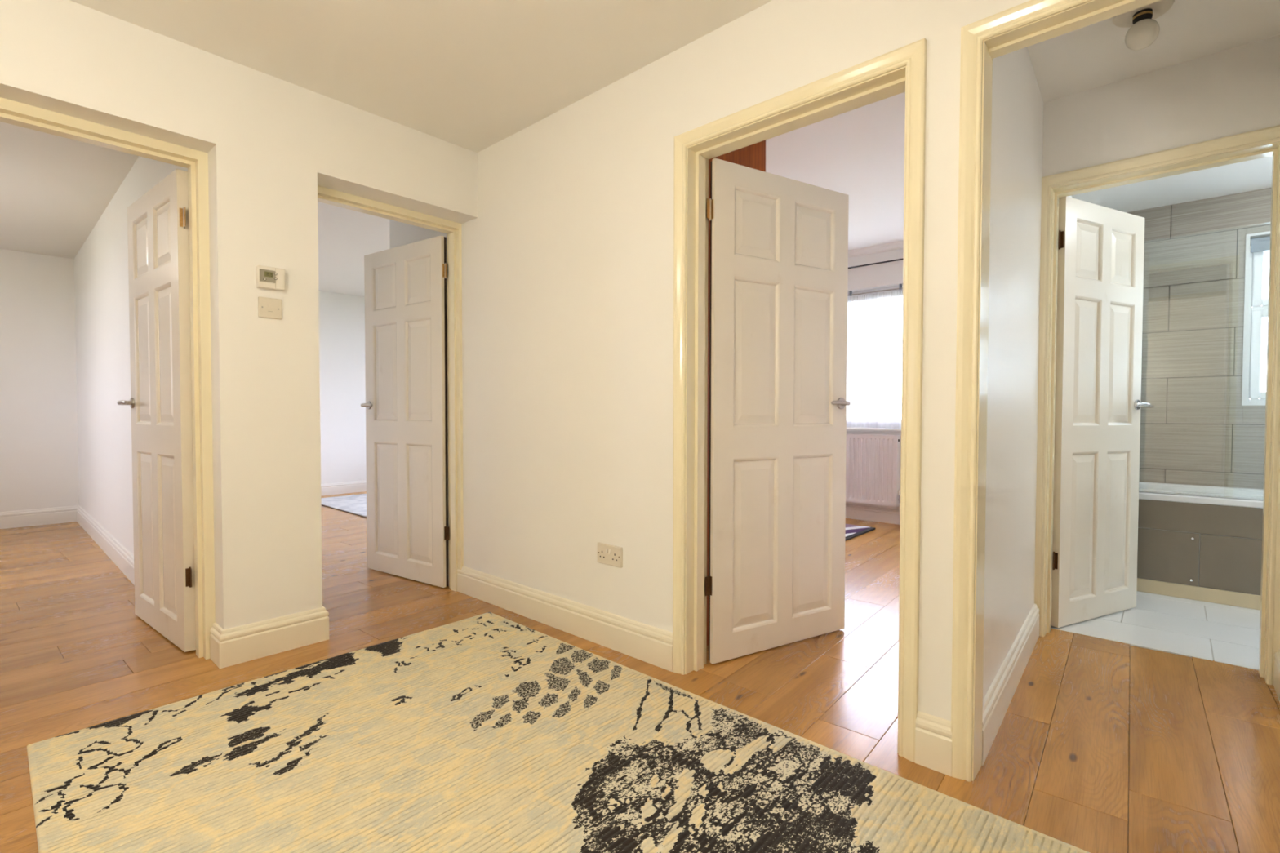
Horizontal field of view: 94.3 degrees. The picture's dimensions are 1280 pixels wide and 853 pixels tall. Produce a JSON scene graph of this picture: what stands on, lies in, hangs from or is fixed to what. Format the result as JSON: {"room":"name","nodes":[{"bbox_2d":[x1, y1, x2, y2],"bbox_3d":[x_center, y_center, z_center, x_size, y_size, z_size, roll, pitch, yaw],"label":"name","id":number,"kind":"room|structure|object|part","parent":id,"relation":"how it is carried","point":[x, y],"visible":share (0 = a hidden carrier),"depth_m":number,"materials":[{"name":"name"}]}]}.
{"room":"hallway","nodes":[
{"label":"hallway","id":0,"kind":"room"},
{"bbox_2d":[0,248,79,511],"bbox_3d":[-6.154,-0.387,4.450,0.100,2.670,2.800,1,2,42],"label":"wall","id":1,"kind":"structure","parent":0,"point":[39,447],"depth_m":5.27,"materials":[{"name":"white paint"}]},
{"bbox_2d":[74,155,195,585],"bbox_3d":[-3.527,-0.373,4.044,4.555,2.670,0.100,1,2,42],"label":"wall","id":2,"kind":"structure","parent":0,"point":[101,280],"depth_m":4.14,"materials":[{"name":"white paint"}]},
{"bbox_2d":[0,505,195,650],"bbox_3d":[-4.402,0.862,3.043,4.430,0.146,2.600,1,2,42],"label":"baseboard","id":3,"kind":"structure","parent":2,"relation":"attached to","point":[122,557],"depth_m":5.13,"materials":[{"name":"white wood"}]},
{"bbox_2d":[116,168,195,652],"bbox_3d":[-2.182,-0.063,2.697,0.794,2.002,0.163,1,2,38],"label":"door","id":4,"kind":"structure","parent":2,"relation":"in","point":[160,402],"depth_m":2.62,"materials":[{"name":"paint"}]},
{"bbox_3d":[-2.456,-0.114,2.840,0.126,0.022,0.056,1,2,38],"label":"lever","id":5,"kind":"part","parent":4,"relation":"part of","materials":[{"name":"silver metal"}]},
{"bbox_3d":[-2.328,-0.842,2.792,0.247,0.278,0.038,1,2,38],"label":"panel","id":6,"kind":"part","parent":4,"relation":"part of","materials":[{"name":"paint"}]},
{"bbox_3d":[-2.329,-0.315,2.805,0.247,0.610,0.038,1,2,38],"label":"panel","id":7,"kind":"part","parent":4,"relation":"part of","materials":[{"name":"paint"}]},
{"bbox_3d":[-2.330,0.473,2.824,0.247,0.710,0.038,1,2,38],"label":"panel","id":8,"kind":"part","parent":4,"relation":"part of","materials":[{"name":"paint"}]},
{"bbox_3d":[-2.065,-0.836,2.589,0.247,0.278,0.038,1,2,38],"label":"panel","id":9,"kind":"part","parent":4,"relation":"part of","materials":[{"name":"paint"}]},
{"bbox_3d":[-2.066,-0.309,2.602,0.247,0.610,0.038,1,2,38],"label":"panel","id":10,"kind":"part","parent":4,"relation":"part of","materials":[{"name":"paint"}]},
{"bbox_3d":[-2.067,0.478,2.621,0.247,0.710,0.038,1,2,38],"label":"panel","id":11,"kind":"part","parent":4,"relation":"part of","materials":[{"name":"paint"}]},
{"bbox_2d":[0,0,477,629],"bbox_3d":[-2.037,-0.324,2.104,0.255,2.670,3.200,1,2,42],"label":"wall","id":12,"kind":"structure","parent":0,"point":[269,142],"depth_m":2.43,"materials":[{"name":"white paint"}]},
{"bbox_2d":[0,97,215,659],"bbox_3d":[-2.082,-0.071,2.155,0.133,2.060,0.847,1,2,42],"label":"door frame","id":13,"kind":"structure","parent":12,"relation":"attached to","point":[11,112],"depth_m":2.41,"materials":[{"name":"beige paint"}]},
{"bbox_2d":[209,606,328,668],"bbox_3d":[-1.576,0.878,2.540,0.150,0.146,0.409,1,2,42],"label":"baseboard","id":14,"kind":"object","parent":12,"relation":"attached to","point":[233,646],"visible":0.88,"depth_m":2.46,"materials":[{"name":"beige wood"}]},
{"bbox_2d":[257,296,282,319],"bbox_3d":[-1.533,-0.491,2.461,0.013,0.084,0.086,1,2,42],"label":"light switch","id":15,"kind":"object","parent":12,"relation":"attached to","point":[268,308],"visible":1,"depth_m":2.46,"materials":[{"name":"beige plastic"}]},
{"bbox_2d":[255,265,285,290],"bbox_3d":[-1.525,-0.614,2.454,0.031,0.088,0.100,1,2,42],"label":"thermostat","id":16,"kind":"object","parent":12,"relation":"attached to","point":[267,277],"visible":1,"depth_m":2.44,"materials":[{"name":"white plastic"}]},
{"bbox_2d":[317,185,463,591],"bbox_3d":[-1.299,-0.092,3.078,0.128,2.060,0.834,1,2,42],"label":"door frame","id":17,"kind":"structure","parent":12,"relation":"attached to","point":[452,229],"depth_m":3.32,"materials":[{"name":"beige paint"}]},
{"bbox_2d":[319,290,366,484],"bbox_3d":[-3.722,-0.453,7.373,0.100,2.670,4.600,1,2,42],"label":"wall","id":18,"kind":"structure","parent":0,"point":[341,316],"depth_m":7.34,"materials":[{"name":"white paint"}]},
{"bbox_2d":[320,480,366,495],"bbox_3d":[-3.713,0.764,7.325,0.020,0.139,4.300,1,2,42],"label":"baseboard","id":19,"kind":"structure","parent":18,"relation":"attached to","point":[337,488],"depth_m":7.35,"materials":[{"name":"white wood"}]},
{"bbox_2d":[317,201,389,297],"bbox_3d":[-1.967,-1.626,5.705,4.800,0.060,4.600,1,2,42],"label":"ceiling","id":20,"kind":"structure","parent":0,"point":[345,236],"depth_m":5.16,"materials":[{"name":"white paint"}]},
{"bbox_2d":[0,491,1279,852],"bbox_3d":[-0.877,0.983,3.737,9.462,0.122,9.275,1,2,42],"label":"floor","id":21,"kind":"structure","parent":0,"point":[1100,745],"depth_m":2.21,"materials":[{"name":"brown wood"}]},
{"bbox_2d":[320,493,366,517],"bbox_3d":[-2.408,0.844,6.640,2.228,0.014,1.708,1,2,42],"label":"rug","id":22,"kind":"object","parent":21,"relation":"on","point":[356,504],"visible":0.06,"depth_m":6.44,"materials":[{"name":"white fabric"}]},
{"bbox_2d":[26,612,1089,852],"bbox_3d":[-0.391,0.970,1.556,2.460,0.012,1.620,1,2,42],"label":"rug","id":23,"kind":"object","parent":21,"relation":"on","point":[489,732],"visible":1,"depth_m":1.66,"materials":[{"name":"beige fabric"}]},
{"bbox_2d":[706,139,765,646],"bbox_3d":[-0.143,-0.263,3.182,1.500,2.400,0.650,1,2,42],"label":"wardrobe","id":24,"kind":"object","parent":21,"relation":"on","point":[753,156],"visible":0.02,"depth_m":2.57,"materials":[{"name":"red wood"}]},
{"bbox_3d":[0.419,-0.289,3.060,0.494,2.332,0.018,1,2,42],"label":"door","id":25,"kind":"part","parent":24,"relation":"part of","materials":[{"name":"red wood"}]},
{"bbox_2d":[844,524,875,541],"bbox_3d":[1.001,0.884,5.130,1.530,0.015,1.420,1,2,42],"label":"rug","id":26,"kind":"object","parent":21,"relation":"on","point":[851,531],"visible":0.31,"depth_m":5.04,"materials":[{"name":"fabric"}]},
{"bbox_2d":[1136,481,1263,610],"bbox_3d":[3.430,0.658,3.281,1.700,0.564,0.700,1,2,42],"label":"bathtub","id":27,"kind":"object","parent":21,"relation":"on","point":[1206,548],"visible":0.56,"depth_m":3.21,"materials":[{"name":"plastic"}]},
{"bbox_2d":[1138,481,1263,508],"bbox_3d":[3.430,0.571,3.279,1.700,0.389,0.700,1,2,42],"label":"tub","id":28,"kind":"object","parent":27,"relation":"in","point":[1147,500],"depth_m":3.33,"materials":[{"name":"ceramic"}]},
{"bbox_2d":[1138,222,1266,500],"bbox_3d":[2.930,-0.341,3.293,0.904,1.430,0.024,1,2,42],"label":"screen","id":29,"kind":"object","parent":27,"relation":"on","point":[1264,223],"visible":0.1,"depth_m":3.20,"materials":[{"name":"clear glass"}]},
{"bbox_2d":[0,0,1279,258],"bbox_3d":[-1.837,-1.483,2.376,9.160,0.066,5.410,1,2,42],"label":"ceiling","id":30,"kind":"structure","parent":0,"point":[472,75],"depth_m":2.31,"materials":[{"name":"white paint"}]},
{"bbox_2d":[1111,0,1174,50],"bbox_3d":[1.726,-1.369,2.039,0.164,0.136,0.164,1,2,42],"label":"globe lamp","id":31,"kind":"object","parent":30,"relation":"attached to","point":[1144,30],"visible":0.97,"depth_m":2.02,"materials":[{"name":"white glass"}]},
{"bbox_3d":[1.726,-1.345,2.040,0.092,0.088,0.092,1,2,42],"label":"glass globe","id":32,"kind":"part","parent":31,"relation":"part of"},
{"bbox_3d":[1.726,-1.428,2.038,0.164,0.018,0.164,1,2,42],"label":"ceiling plate","id":33,"kind":"part","parent":31,"relation":"part of","materials":[{"name":"beige plastic"}]},
{"bbox_2d":[389,0,1029,720],"bbox_3d":[0.408,-0.322,2.146,5.370,2.670,0.125,1,2,42],"label":"wall","id":34,"kind":"structure","parent":0,"point":[567,253],"depth_m":2.50,"materials":[{"name":"white paint"}]},
{"bbox_2d":[360,235,448,587],"bbox_3d":[-1.418,-0.083,3.596,0.798,2.002,0.163,1,2,34],"label":"door","id":35,"kind":"structure","parent":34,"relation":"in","point":[405,286],"depth_m":3.56,"materials":[{"name":"paint"}]},
{"bbox_3d":[-1.701,-0.134,3.723,0.126,0.022,0.056,1,2,34],"label":"lever","id":36,"kind":"part","parent":35,"relation":"part of","materials":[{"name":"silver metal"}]},
{"bbox_3d":[-1.571,-0.862,3.682,0.248,0.278,0.038,1,2,34],"label":"panel","id":37,"kind":"part","parent":35,"relation":"part of","materials":[{"name":"paint"}]},
{"bbox_3d":[-1.572,-0.335,3.695,0.248,0.610,0.038,1,2,34],"label":"panel","id":38,"kind":"part","parent":35,"relation":"part of","materials":[{"name":"paint"}]},
{"bbox_3d":[-1.573,0.453,3.714,0.248,0.710,0.038,1,2,34],"label":"panel","id":39,"kind":"part","parent":35,"relation":"part of","materials":[{"name":"paint"}]},
{"bbox_3d":[-1.295,-0.857,3.494,0.248,0.278,0.038,1,2,34],"label":"panel","id":40,"kind":"part","parent":35,"relation":"part of","materials":[{"name":"paint"}]},
{"bbox_3d":[-1.296,-0.330,3.507,0.248,0.610,0.038,1,2,34],"label":"panel","id":41,"kind":"part","parent":35,"relation":"part of","materials":[{"name":"paint"}]},
{"bbox_3d":[-1.297,0.458,3.526,0.248,0.710,0.038,1,2,34],"label":"panel","id":42,"kind":"part","parent":35,"relation":"part of","materials":[{"name":"paint"}]},
{"bbox_2d":[457,566,672,671],"bbox_3d":[-0.463,0.872,2.856,1.597,0.146,0.020,1,2,42],"label":"baseboard","id":43,"kind":"structure","parent":34,"relation":"attached to","point":[651,645],"depth_m":2.70,"materials":[{"name":"beige wood"}]},
{"bbox_2d":[597,542,622,568],"bbox_3d":[-0.133,0.554,2.556,0.147,0.087,0.016,1,2,42],"label":"wall socket","id":44,"kind":"object","parent":34,"relation":"attached to","point":[608,554],"visible":1,"depth_m":2.55,"materials":[{"name":"beige plastic"}]},
{"bbox_2d":[705,157,850,664],"bbox_3d":[0.601,-0.056,2.553,0.797,2.002,0.163,-1,2,-31],"label":"door","id":45,"kind":"structure","parent":34,"relation":"in","point":[778,351],"depth_m":2.52,"materials":[{"name":"paint"}]},
{"bbox_3d":[0.473,0.485,2.490,0.248,0.710,0.038,-1,2,-31],"label":"panel","id":46,"kind":"part","parent":45,"relation":"part of","materials":[{"name":"paint"}]},
{"bbox_3d":[0.474,-0.303,2.471,0.248,0.610,0.038,-1,2,-31],"label":"panel","id":47,"kind":"part","parent":45,"relation":"part of","materials":[{"name":"paint"}]},
{"bbox_3d":[0.475,-0.830,2.459,0.248,0.278,0.038,-1,2,-31],"label":"panel","id":48,"kind":"part","parent":45,"relation":"part of","materials":[{"name":"paint"}]},
{"bbox_3d":[0.761,0.481,2.661,0.248,0.710,0.038,-1,2,-31],"label":"panel","id":49,"kind":"part","parent":45,"relation":"part of","materials":[{"name":"paint"}]},
{"bbox_3d":[0.762,-0.306,2.642,0.248,0.610,0.038,-1,2,-31],"label":"panel","id":50,"kind":"part","parent":45,"relation":"part of","materials":[{"name":"paint"}]},
{"bbox_3d":[0.763,-0.833,2.630,0.248,0.278,0.038,-1,2,-31],"label":"panel","id":51,"kind":"part","parent":45,"relation":"part of","materials":[{"name":"paint"}]},
{"bbox_3d":[0.892,-0.105,2.663,0.126,0.022,0.056,-1,2,-31],"label":"lever","id":52,"kind":"part","parent":45,"relation":"part of","materials":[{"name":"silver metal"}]},
{"bbox_2d":[672,38,926,762],"bbox_3d":[0.513,-0.069,2.050,0.902,2.069,0.154,1,2,42],"label":"door frame","id":53,"kind":"structure","parent":34,"relation":"attached to","point":[902,69],"depth_m":2.04,"materials":[{"name":"beige paint"}]},
{"bbox_2d":[915,711,951,776],"bbox_3d":[0.838,0.902,1.691,0.096,0.146,0.020,1,2,42],"label":"baseboard strip","id":54,"kind":"object","parent":34,"relation":"attached to","point":[933,734],"visible":1,"depth_m":1.68,"materials":[{"name":"beige wood"}]},
{"bbox_2d":[951,0,1159,782],"bbox_3d":[1.242,-0.047,1.372,0.907,2.059,0.116,1,2,42],"label":"door frame","id":55,"kind":"structure","parent":34,"relation":"attached to","point":[1031,22],"depth_m":1.61,"materials":[{"name":"beige paint"}]},
{"bbox_3d":[1.210,-0.046,1.336,0.907,2.059,0.020,1,2,42],"label":"architrave","id":56,"kind":"part","parent":55,"relation":"part of","materials":[{"name":"beige paint"}]},
{"bbox_2d":[765,92,905,250],"bbox_3d":[0.897,-1.658,4.172,3.250,0.055,3.719,1,2,42],"label":"ceiling","id":57,"kind":"structure","parent":0,"point":[859,153],"depth_m":3.62,"materials":[{"name":"white paint"}]},
{"bbox_2d":[845,248,903,509],"bbox_3d":[2.187,-0.402,5.569,3.250,2.670,0.218,1,2,42],"label":"wall","id":58,"kind":"structure","parent":0,"point":[887,274],"depth_m":5.50,"materials":[{"name":"white paint"}]},
{"bbox_2d":[845,504,898,524],"bbox_3d":[2.110,0.817,5.597,3.100,0.131,0.020,1,2,42],"label":"baseboard","id":59,"kind":"structure","parent":58,"relation":"attached to","point":[853,512],"depth_m":5.53,"materials":[{"name":"white wood"}]},
{"bbox_2d":[845,433,900,524],"bbox_3d":[1.892,0.472,5.731,1.240,0.805,0.100,1,2,42],"label":"radiator","id":60,"kind":"object","parent":58,"relation":"attached to","point":[873,461],"visible":0.39,"depth_m":5.44,"materials":[{"name":"metal"}]},
{"bbox_3d":[2.322,0.399,5.334,0.004,0.640,0.085,1,2,42],"label":"panel","id":61,"kind":"part","parent":60,"relation":"part of","materials":[{"name":"metal"}]},
{"bbox_2d":[846,427,901,431],"bbox_3d":[2.118,0.025,5.623,3.010,0.023,0.125,1,2,42],"label":"window sill","id":62,"kind":"structure","parent":58,"relation":"attached to","point":[847,428],"depth_m":5.52,"materials":[{"name":"white wood"}]},
{"bbox_2d":[846,284,902,428],"bbox_3d":[2.172,-0.642,5.667,2.950,1.315,0.074,1,2,42],"label":"window","id":63,"kind":"structure","parent":58,"relation":"attached to","point":[895,286],"depth_m":5.61,"materials":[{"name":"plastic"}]},
{"bbox_2d":[847,284,902,296],"bbox_3d":[2.126,-1.273,5.599,2.950,0.050,0.026,1,2,42],"label":"rod","id":64,"kind":"object","parent":58,"relation":"attached to","point":[900,285],"visible":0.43,"depth_m":5.51,"materials":[{"name":"silver metal"}]},
{"bbox_2d":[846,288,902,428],"bbox_3d":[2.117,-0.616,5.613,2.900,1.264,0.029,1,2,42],"label":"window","id":65,"kind":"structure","parent":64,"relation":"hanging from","point":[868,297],"depth_m":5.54,"materials":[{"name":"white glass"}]},
{"bbox_2d":[848,240,903,257],"bbox_3d":[2.102,-1.634,5.525,3.100,0.056,0.055,1,2,42],"label":"coving","id":66,"kind":"structure","parent":58,"relation":"attached to","point":[895,245],"depth_m":5.46,"materials":[{"name":"white paint"}]},
{"bbox_3d":[2.023,-1.499,5.590,2.900,0.018,0.068,1,2,42],"label":"curtain rail","id":67,"kind":"part","parent":58,"relation":"part of","materials":[{"name":"grey metal"}]},
{"bbox_2d":[982,46,1043,699],"bbox_3d":[1.377,-0.322,2.200,0.082,2.670,1.320,1,2,42],"label":"wall","id":68,"kind":"structure","parent":0,"point":[1017,102],"depth_m":2.10,"materials":[{"name":"white paint"}]},
{"bbox_2d":[982,604,1039,765],"bbox_3d":[1.392,0.890,2.206,0.020,0.146,1.295,1,2,40],"label":"baseboard","id":69,"kind":"structure","parent":68,"relation":"attached to","point":[996,702],"depth_m":2.04,"materials":[{"name":"white wood"}]},
{"bbox_2d":[1042,34,1279,177],"bbox_3d":[2.606,-0.317,2.067,2.090,2.670,0.140,1,2,42],"label":"wall","id":70,"kind":"structure","parent":0,"point":[1234,91],"depth_m":2.39,"materials":[{"name":"white paint"}]},
{"bbox_2d":[1051,195,1150,627],"bbox_3d":[2.246,-0.062,2.914,0.715,2.002,0.163,-1,2,-26],"label":"door","id":71,"kind":"structure","parent":70,"relation":"in","point":[1100,274],"depth_m":2.88,"materials":[{"name":"paint"}]},
{"bbox_3d":[2.127,0.478,2.869,0.222,0.710,0.038,-1,2,-26],"label":"panel","id":72,"kind":"part","parent":71,"relation":"part of","materials":[{"name":"paint"}]},
{"bbox_3d":[2.128,-0.310,2.850,0.222,0.610,0.038,-1,2,-26],"label":"panel","id":73,"kind":"part","parent":71,"relation":"part of","materials":[{"name":"paint"}]},
{"bbox_3d":[2.129,-0.837,2.838,0.222,0.278,0.038,-1,2,-26],"label":"panel","id":74,"kind":"part","parent":71,"relation":"part of","materials":[{"name":"paint"}]},
{"bbox_3d":[2.396,0.475,3.000,0.222,0.710,0.038,-1,2,-26],"label":"panel","id":75,"kind":"part","parent":71,"relation":"part of","materials":[{"name":"paint"}]},
{"bbox_3d":[2.397,-0.312,2.982,0.222,0.610,0.038,-1,2,-26],"label":"panel","id":76,"kind":"part","parent":71,"relation":"part of","materials":[{"name":"paint"}]},
{"bbox_3d":[2.398,-0.839,2.969,0.222,0.278,0.038,-1,2,-26],"label":"panel","id":77,"kind":"part","parent":71,"relation":"part of","materials":[{"name":"paint"}]},
{"bbox_3d":[2.507,-0.111,2.981,0.126,0.022,0.056,-1,2,-26],"label":"lever","id":78,"kind":"part","parent":71,"relation":"part of","materials":[{"name":"silver metal"}]},
{"bbox_2d":[1034,124,1279,685],"bbox_3d":[2.138,-0.077,2.484,0.810,2.069,0.168,1,2,42],"label":"door frame","id":79,"kind":"structure","parent":70,"relation":"attached to","point":[1264,142],"depth_m":2.38,"materials":[{"name":"beige paint"}]},
{"bbox_2d":[1071,155,1272,212],"bbox_3d":[3.096,-1.412,2.818,1.800,0.055,1.850,1,2,42],"label":"ceiling","id":80,"kind":"structure","parent":0,"point":[1255,174],"depth_m":3.48,"materials":[{"name":"white paint"}]},
{"bbox_2d":[1125,187,1271,488],"bbox_3d":[3.758,-0.351,3.532,1.830,2.670,0.138,1,2,42],"label":"wall","id":81,"kind":"structure","parent":0,"point":[1196,428],"depth_m":3.69,"materials":[{"name":"tile"}]},
{"bbox_2d":[1241,231,1270,405],"bbox_3d":[3.969,-0.630,3.314,0.845,1.020,0.113,1,2,42],"label":"lining","id":82,"kind":"object","parent":81,"relation":"attached to","point":[1248,237],"visible":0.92,"depth_m":3.55,"materials":[{"name":"white plastic"}]},
{"bbox_2d":[1245,245,1269,402],"bbox_3d":[4.002,-0.631,3.350,0.830,1.000,0.074,1,2,42],"label":"window","id":83,"kind":"structure","parent":81,"relation":"in","point":[1259,275],"depth_m":3.57,"materials":[{"name":"glass"}]},
{"bbox_3d":[3.992,-0.427,3.344,0.770,0.533,0.044,1,2,42],"label":"sash","id":84,"kind":"part","parent":83,"relation":"part of","materials":[{"name":"white plastic"}]},
{"bbox_2d":[1249,235,1270,252],"bbox_3d":[3.961,-1.077,3.297,0.800,0.087,0.045,1,2,42],"label":"roller blind","id":85,"kind":"object","parent":83,"relation":"attached to","point":[1263,243],"visible":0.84,"depth_m":3.52,"materials":[{"name":"grey fabric"}]},
{"bbox_3d":[3.992,-0.909,3.333,0.770,0.383,0.044,1,2,42],"label":"sash","id":86,"kind":"part","parent":83,"relation":"part of","materials":[{"name":"white plastic"}]},
{"bbox_3d":[3.993,-0.427,3.346,0.694,0.457,0.004,1,2,42],"label":"pane","id":87,"kind":"part","parent":83,"relation":"part of","materials":[{"name":"white glass"}]},
{"bbox_3d":[3.994,-0.909,3.334,0.694,0.307,0.004,1,2,42],"label":"pane","id":88,"kind":"part","parent":83,"relation":"part of","materials":[{"name":"white glass"}]},
{"bbox_3d":[1.983,-0.308,1.651,0.103,2.670,1.310,1,2,42],"label":"wall","id":89,"kind":"structure","parent":0,"visible":0},
{"bbox_2d":[1273,648,1279,702],"bbox_3d":[2.267,0.894,2.092,0.020,0.146,0.285,1,2,42],"label":"baseboard","id":90,"kind":"structure","parent":89,"relation":"attached to","point":[1277,661],"depth_m":2.15,"materials":[{"name":"beige wood"}]}
]}

